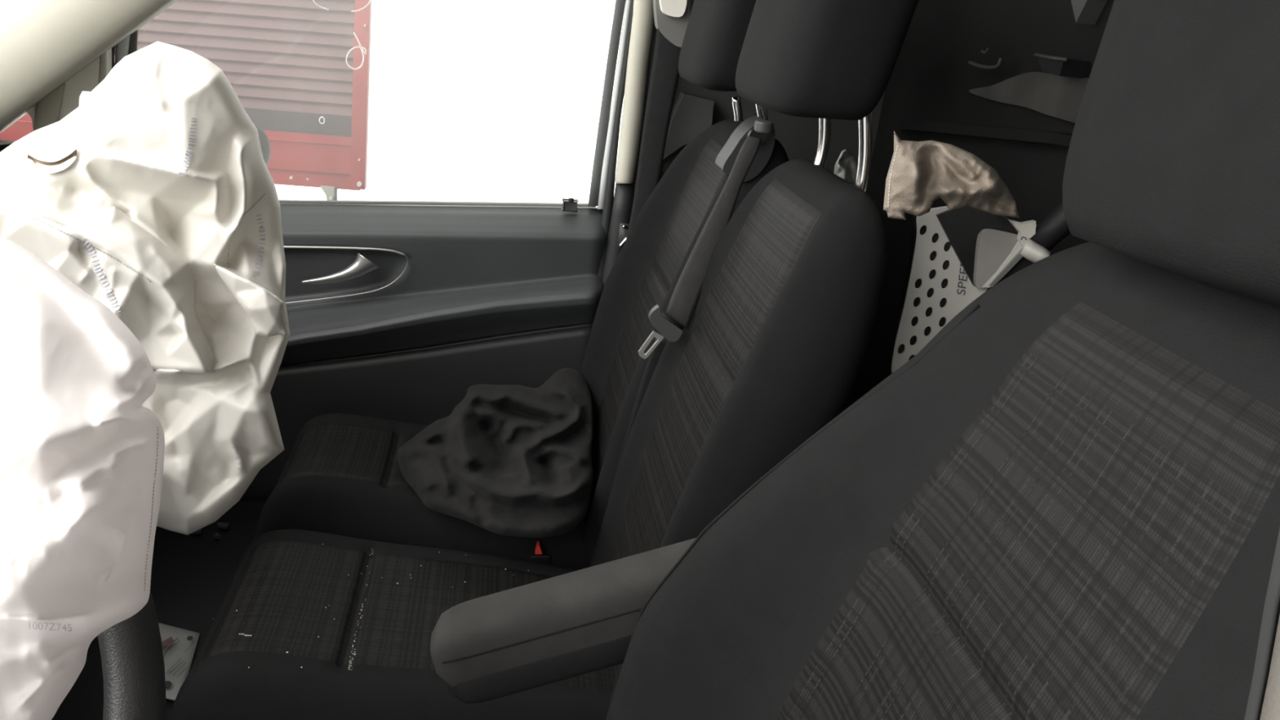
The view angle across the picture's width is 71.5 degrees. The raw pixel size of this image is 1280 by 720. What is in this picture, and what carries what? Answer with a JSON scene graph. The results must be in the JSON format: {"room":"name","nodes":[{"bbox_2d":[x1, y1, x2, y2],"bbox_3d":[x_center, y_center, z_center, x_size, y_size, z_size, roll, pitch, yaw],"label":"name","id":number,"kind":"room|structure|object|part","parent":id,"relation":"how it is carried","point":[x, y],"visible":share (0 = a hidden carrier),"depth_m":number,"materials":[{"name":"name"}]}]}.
{"room":"vehicle interior","nodes":[
{"label":"vehicle interior","id":0,"kind":"room"},
{"bbox_2d":[659,0,884,180],"bbox_3d":[0.472,0.112,1.951,1.110,2.694,0.050,2,22,-9],"label":"wall","id":1,"kind":"structure","parent":0,"point":[798,135],"depth_m":1.67,"materials":[{"name":"black plastic"}]},
{"bbox_2d":[111,0,633,501],"bbox_3d":[-0.739,0.094,1.725,1.399,2.560,0.220,2,22,-9],"label":"door","id":2,"kind":"structure","parent":1,"relation":"in","point":[395,309],"depth_m":1.64,"materials":[{"name":"grey plastic"}]},
{"bbox_2d":[0,48,111,150],"bbox_3d":[-1.092,-0.365,1.430,0.483,0.362,0.044,2,22,-9],"label":"window","id":3,"kind":"structure","parent":2,"relation":"attached to","point":[64,100],"depth_m":1.42,"materials":[{"name":"glass"}]},
{"bbox_3d":[-0.971,-0.342,1.457,0.095,0.224,0.042,2,22,-9],"label":"quarter trim","id":4,"kind":"part","parent":3,"relation":"part of","materials":[{"name":"grey plastic"}]},
{"bbox_3d":[-0.794,-0.629,1.416,0.190,0.801,0.040,2,22,-9],"label":"door frame","id":5,"kind":"part","parent":2,"relation":"part of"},
{"bbox_2d":[253,124,271,165],"bbox_3d":[-0.774,-0.365,1.686,0.142,0.172,0.133,2,22,-9],"label":"mirror","id":6,"kind":"object","parent":2,"relation":"attached to","point":[264,140],"visible":0.18,"depth_m":1.67,"materials":[{"name":"black plastic"}]},
{"bbox_3d":[-0.534,-0.163,1.587,0.138,0.064,0.026,2,22,-9],"label":"handle","id":7,"kind":"part","parent":2,"relation":"part of","materials":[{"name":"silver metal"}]},
{"bbox_3d":[-0.581,-0.197,1.569,0.324,0.016,0.005,2,22,-9],"label":"handle trim","id":8,"kind":"part","parent":2,"relation":"part of","materials":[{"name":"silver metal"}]},
{"bbox_3d":[-0.805,0.590,1.895,1.361,1.507,0.096,2,22,-9],"label":"pocket panel","id":9,"kind":"part","parent":2,"relation":"part of","materials":[{"name":"plastic"}]},
{"bbox_3d":[-0.628,-0.117,1.652,1.169,0.392,0.220,2,22,-9],"label":"panel","id":10,"kind":"part","parent":2,"relation":"part of","materials":[{"name":"grey plastic"}]},
{"bbox_3d":[-0.012,-0.672,1.522,0.059,0.852,0.040,2,22,-9],"label":"frame","id":11,"kind":"part","parent":2,"relation":"part of","materials":[{"name":"black metal"}]},
{"bbox_2d":[617,222,629,248],"bbox_3d":[-0.027,-0.228,1.641,0.023,0.047,0.016,2,22,-9],"label":"door striker","id":12,"kind":"object","parent":1,"relation":"in","point":[624,228],"depth_m":1.64,"materials":[{"name":"silver metal"}]},
{"bbox_2d":[602,0,657,284],"bbox_3d":[-0.016,-0.288,1.650,0.154,1.672,0.080,2,22,-9],"label":"trim","id":13,"kind":"structure","parent":1,"relation":"attached to","point":[643,30],"depth_m":1.56,"materials":[{"name":"plastic"}]},
{"bbox_2d":[626,0,714,239],"bbox_3d":[0.057,-0.405,1.582,0.087,0.493,0.172,22,27,35],"label":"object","id":14,"kind":"structure","parent":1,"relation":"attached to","point":[667,128],"depth_m":1.53,"materials":[{"name":"black plastic"}]},
{"bbox_2d":[841,0,1114,412],"bbox_3d":[0.578,-0.008,0.876,0.100,1.770,2.050,2,22,-9],"label":"wall","id":15,"kind":"structure","parent":0,"point":[1003,83],"depth_m":1.30,"materials":[{"name":"grey plastic"}]},
{"bbox_3d":[0.524,-0.365,1.108,0.035,0.020,0.061,2,22,-9],"label":"catch plate","id":16,"kind":"part","parent":15,"relation":"part of","materials":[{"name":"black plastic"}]},
{"bbox_2d":[1071,0,1107,25],"bbox_3d":[0.541,-0.647,1.123,0.030,0.410,0.437,2,22,-9],"label":"trim","id":17,"kind":"structure","parent":15,"relation":"attached to","point":[1085,11],"depth_m":1.06,"materials":[{"name":"grey plastic"}]},
{"bbox_3d":[-0.680,0.773,1.031,2.450,0.030,1.970,2,22,-9],"label":"floor","id":18,"kind":"structure","parent":0,"visible":0},
{"bbox_2d":[51,501,266,719],"bbox_3d":[-0.836,0.474,1.419,0.405,0.200,0.650,2,22,-9],"label":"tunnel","id":19,"kind":"object","parent":18,"relation":"on","point":[192,575],"visible":0.04,"depth_m":1.45,"materials":[{"name":"black plastic"}]},
{"bbox_2d":[158,622,199,700],"bbox_3d":[-0.679,0.426,1.287,0.074,0.013,0.194,-4,24,-24],"label":"printed sheet","id":20,"kind":"object","parent":19,"relation":"on","point":[179,645],"visible":0.54,"depth_m":1.29,"materials":[{"name":"paper"}]},
{"bbox_2d":[191,528,201,533],"bbox_3d":[-0.782,0.301,1.568,0.018,0.006,0.014,-7,26,-30],"label":"shard","id":21,"kind":"object","parent":19,"relation":"on","point":[198,531],"visible":0.5,"depth_m":1.56},
{"bbox_2d":[213,532,220,538],"bbox_3d":[-0.740,0.308,1.561,0.014,0.006,0.010,9,22,8],"label":"shard","id":22,"kind":"object","parent":19,"relation":"on","point":[216,535],"visible":1,"depth_m":1.56},
{"bbox_2d":[217,522,228,528],"bbox_3d":[-0.747,0.296,1.589,0.022,0.006,0.011,4,22,-4],"label":"shard","id":23,"kind":"object","parent":19,"relation":"on","point":[221,525],"visible":1,"depth_m":1.59},
{"bbox_2d":[168,0,918,719],"bbox_3d":[-0.174,0.023,1.249,0.781,1.288,0.700,2,22,-9],"label":"bench","id":24,"kind":"object","parent":18,"relation":"on","point":[771,350],"visible":0.73,"depth_m":1.10,"materials":[{"name":"grey fabric"}]},
{"bbox_2d":[236,543,506,670],"bbox_3d":[-0.314,0.323,1.279,0.500,0.138,0.487,2,22,-9],"label":"crumbs","id":25,"kind":"object","parent":24,"relation":"on","point":[322,544],"visible":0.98,"depth_m":1.08,"materials":[{"name":"beige food"}]},
{"bbox_2d":[168,528,611,719],"bbox_3d":[-0.288,0.420,1.213,0.575,0.262,0.360,2,22,-9],"label":"seat cushion","id":26,"kind":"object","parent":24,"relation":"on","point":[282,588],"depth_m":1.10,"materials":[{"name":"grey fabric"}]},
{"bbox_3d":[-0.278,0.341,1.182,0.522,0.089,0.238,2,22,-9],"label":"seat","id":27,"kind":"part","parent":24,"relation":"part of","materials":[{"name":"black fabric"}]},
{"bbox_2d":[253,413,590,569],"bbox_3d":[-0.330,0.267,1.526,0.570,0.262,0.340,2,22,-9],"label":"seat cushion","id":28,"kind":"object","parent":24,"relation":"on","point":[341,474],"depth_m":1.37,"materials":[{"name":"grey fabric"}]},
{"bbox_3d":[-0.321,0.188,1.494,0.518,0.087,0.187,2,22,-9],"label":"seat","id":29,"kind":"part","parent":24,"relation":"part of","materials":[{"name":"black fabric"}]},
{"bbox_2d":[397,368,593,537],"bbox_3d":[-0.229,0.140,1.439,0.323,0.141,0.446,2,22,-9],"label":"cloth","id":30,"kind":"object","parent":24,"relation":"on","point":[508,460],"visible":1,"depth_m":1.40,"materials":[{"name":"black fabric"}]},
{"bbox_3d":[0.014,-0.021,1.455,0.180,0.672,0.215,2,22,-9],"label":"seat","id":31,"kind":"part","parent":24,"relation":"part of","materials":[{"name":"black fabric"}]},
{"bbox_2d":[604,136,761,512],"bbox_3d":[0.049,0.032,1.262,0.170,0.689,0.073,2,22,-9],"label":"belt","id":32,"kind":"object","parent":24,"relation":"attached to","point":[686,295],"visible":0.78,"depth_m":1.19,"materials":[{"name":"grey fabric"}]},
{"bbox_3d":[0.015,-0.020,1.205,0.033,0.041,0.004,2,22,-9],"label":"tongue plate","id":33,"kind":"part","parent":32,"relation":"part of","materials":[{"name":"metal"}]},
{"bbox_3d":[0.030,-0.014,1.460,0.291,0.738,0.336,2,22,-9],"label":"backrest","id":34,"kind":"part","parent":24,"relation":"part of","materials":[{"name":"grey fabric"}]},
{"bbox_3d":[0.068,0.108,1.145,0.184,0.675,0.242,2,22,-9],"label":"seat","id":35,"kind":"part","parent":24,"relation":"part of","materials":[{"name":"black fabric"}]},
{"bbox_3d":[0.152,-0.380,1.406,0.023,0.072,0.014,2,22,-9],"label":"headrest post","id":36,"kind":"part","parent":24,"relation":"part of","materials":[{"name":"silver metal"}]},
{"bbox_3d":[0.089,0.119,1.153,0.272,0.734,0.336,2,22,-9],"label":"backrest","id":37,"kind":"part","parent":24,"relation":"part of","materials":[{"name":"grey fabric"}]},
{"bbox_2d":[715,115,775,182],"bbox_3d":[0.147,-0.287,1.214,0.067,0.086,0.077,2,22,-9],"label":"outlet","id":38,"kind":"object","parent":24,"relation":"attached to","point":[764,162],"depth_m":1.21,"materials":[{"name":"grey plastic"}]},
{"bbox_3d":[0.173,-0.341,1.283,0.026,0.077,0.014,2,22,-9],"label":"headrest post","id":39,"kind":"part","parent":24,"relation":"part of","materials":[{"name":"silver metal"}]},
{"bbox_3d":[0.220,-0.265,1.082,0.023,0.116,0.014,2,22,-9],"label":"headrest post","id":40,"kind":"part","parent":24,"relation":"part of","materials":[{"name":"silver metal"}]},
{"bbox_2d":[833,148,857,185],"bbox_3d":[0.269,-0.229,1.163,0.063,0.095,0.047,-11,28,-36],"label":"plastic bag","id":41,"kind":"object","parent":24,"relation":"on","point":[846,166],"visible":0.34,"depth_m":1.14,"materials":[{"name":"grey plastic"}]},
{"bbox_3d":[0.239,-0.219,0.967,0.029,0.141,0.014,2,22,-9],"label":"headrest post","id":42,"kind":"part","parent":24,"relation":"part of","materials":[{"name":"silver metal"}]},
{"bbox_2d":[891,201,1070,373],"bbox_3d":[0.383,-0.068,1.014,0.062,0.284,0.194,-14,29,-40],"label":"racket","id":43,"kind":"object","parent":24,"relation":"on","point":[957,255],"visible":0.81,"depth_m":1.01,"materials":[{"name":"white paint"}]},
{"bbox_2d":[883,131,1018,219],"bbox_3d":[0.328,-0.179,0.904,0.150,0.088,0.080,2,22,-9],"label":"cloth","id":44,"kind":"object","parent":43,"relation":"on","point":[920,173],"visible":1,"depth_m":0.89,"materials":[{"name":"beige fabric"}]},
{"bbox_3d":[0.392,-0.109,0.982,0.048,0.071,0.018,21,26,33],"label":"heart panel","id":45,"kind":"part","parent":43,"relation":"part of","materials":[{"name":"grey plastic"}]},
{"bbox_2d":[430,0,1279,719],"bbox_3d":[0.026,0.241,0.559,0.690,1.441,0.568,2,22,-9],"label":"seat","id":46,"kind":"object","parent":18,"relation":"on","point":[1065,504],"visible":1,"depth_m":0.50,"materials":[{"name":"grey fabric"}]},
{"bbox_3d":[-0.050,0.226,0.807,0.273,0.127,0.060,0,23,-14],"label":"armrest","id":47,"kind":"part","parent":46,"relation":"part of","materials":[{"name":"grey fabric"}]},
{"bbox_3d":[0.150,0.331,0.583,0.432,0.822,0.510,2,22,-9],"label":"backrest","id":48,"kind":"part","parent":46,"relation":"part of","materials":[{"name":"grey fabric"}]},
{"bbox_3d":[0.148,0.320,0.578,0.210,0.725,0.248,2,22,-9],"label":"seat","id":49,"kind":"part","parent":46,"relation":"part of","materials":[{"name":"black fabric"}]},
{"label":"outside","id":50,"kind":"structure","parent":0,"visible":0},
{"bbox_2d":[0,0,371,200],"bbox_3d":[-1.381,-0.873,2.132,1.443,0.920,0.058,3,22,-8],"label":"slatted panel","id":51,"kind":"object","parent":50,"point":[284,61],"visible":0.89,"depth_m":2.26,"materials":[{"name":"red paint"}]},
{"bbox_3d":[-1.437,-0.553,2.266,1.399,0.142,0.028,2,22,-9],"label":"rail","id":52,"kind":"part","parent":51,"relation":"part of","materials":[{"name":"metal"}]},
{"bbox_3d":[-1.416,-0.633,2.236,1.379,0.071,0.010,2,22,-9],"label":"grey sill","id":53,"kind":"part","parent":51,"relation":"part of","materials":[{"name":"metal"}]},
{"bbox_3d":[-0.708,-0.773,2.257,0.067,0.680,0.030,2,22,-9],"label":"rail","id":54,"kind":"part","parent":51,"relation":"part of","materials":[{"name":"metal"}]},
{"bbox_3d":[-1.023,0.048,1.753,1.850,0.700,0.040,2,22,-9],"label":"wall","id":55,"kind":"structure","parent":0,"visible":0},
{"bbox_2d":[0,0,177,133],"bbox_3d":[-0.954,-0.502,1.365,1.050,0.889,0.184,2,22,-9],"label":"trim","id":56,"kind":"structure","parent":55,"relation":"attached to","point":[44,44],"depth_m":1.30,"materials":[{"name":"beige plastic"}]},
{"bbox_3d":[0.512,0.280,0.150,0.480,1.770,0.080,2,22,-9],"label":"wall","id":57,"kind":"structure","parent":0,"visible":0},
{"bbox_2d":[1244,528,1279,719],"bbox_3d":[0.165,0.072,0.199,0.105,0.149,0.027,2,22,-9],"label":"trim","id":58,"kind":"structure","parent":57,"relation":"attached to","point":[1264,700],"depth_m":0.18,"materials":[{"name":"plastic"}]},
{"bbox_3d":[-1.805,0.317,0.674,0.080,0.860,1.970,2,22,-9],"label":"wall","id":59,"kind":"structure","parent":0,"visible":0},
{"bbox_2d":[0,139,13,151],"bbox_3d":[-1.225,0.321,0.782,1.060,0.785,1.810,2,22,-9],"label":"dashboard","id":60,"kind":"object","parent":59,"relation":"attached to","point":[1,140],"visible":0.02,"depth_m":1.50,"materials":[{"name":"black plastic"}]},
{"bbox_2d":[97,591,166,719],"bbox_3d":[-0.510,0.156,0.434,0.455,0.408,0.403,2,22,-9],"label":"steering wheel","id":61,"kind":"object","parent":60,"relation":"attached to","point":[131,652],"visible":0.3,"depth_m":0.60,"materials":[{"name":"leather"}]},
{"bbox_2d":[0,237,164,719],"bbox_3d":[-0.342,0.105,0.466,0.275,0.305,0.261,10,22,10],"label":"airbag","id":62,"kind":"object","parent":61,"relation":"attached to","point":[82,456],"visible":1,"depth_m":0.39,"materials":[{"name":"fabric"}]},
{"bbox_2d":[0,41,289,534],"bbox_3d":[-0.646,-0.033,1.075,0.449,0.680,0.222,2,22,-9],"label":"airbag","id":63,"kind":"object","parent":60,"relation":"hanging from","point":[156,196],"visible":0.68,"depth_m":0.98,"materials":[{"name":"fabric"}]}
]}

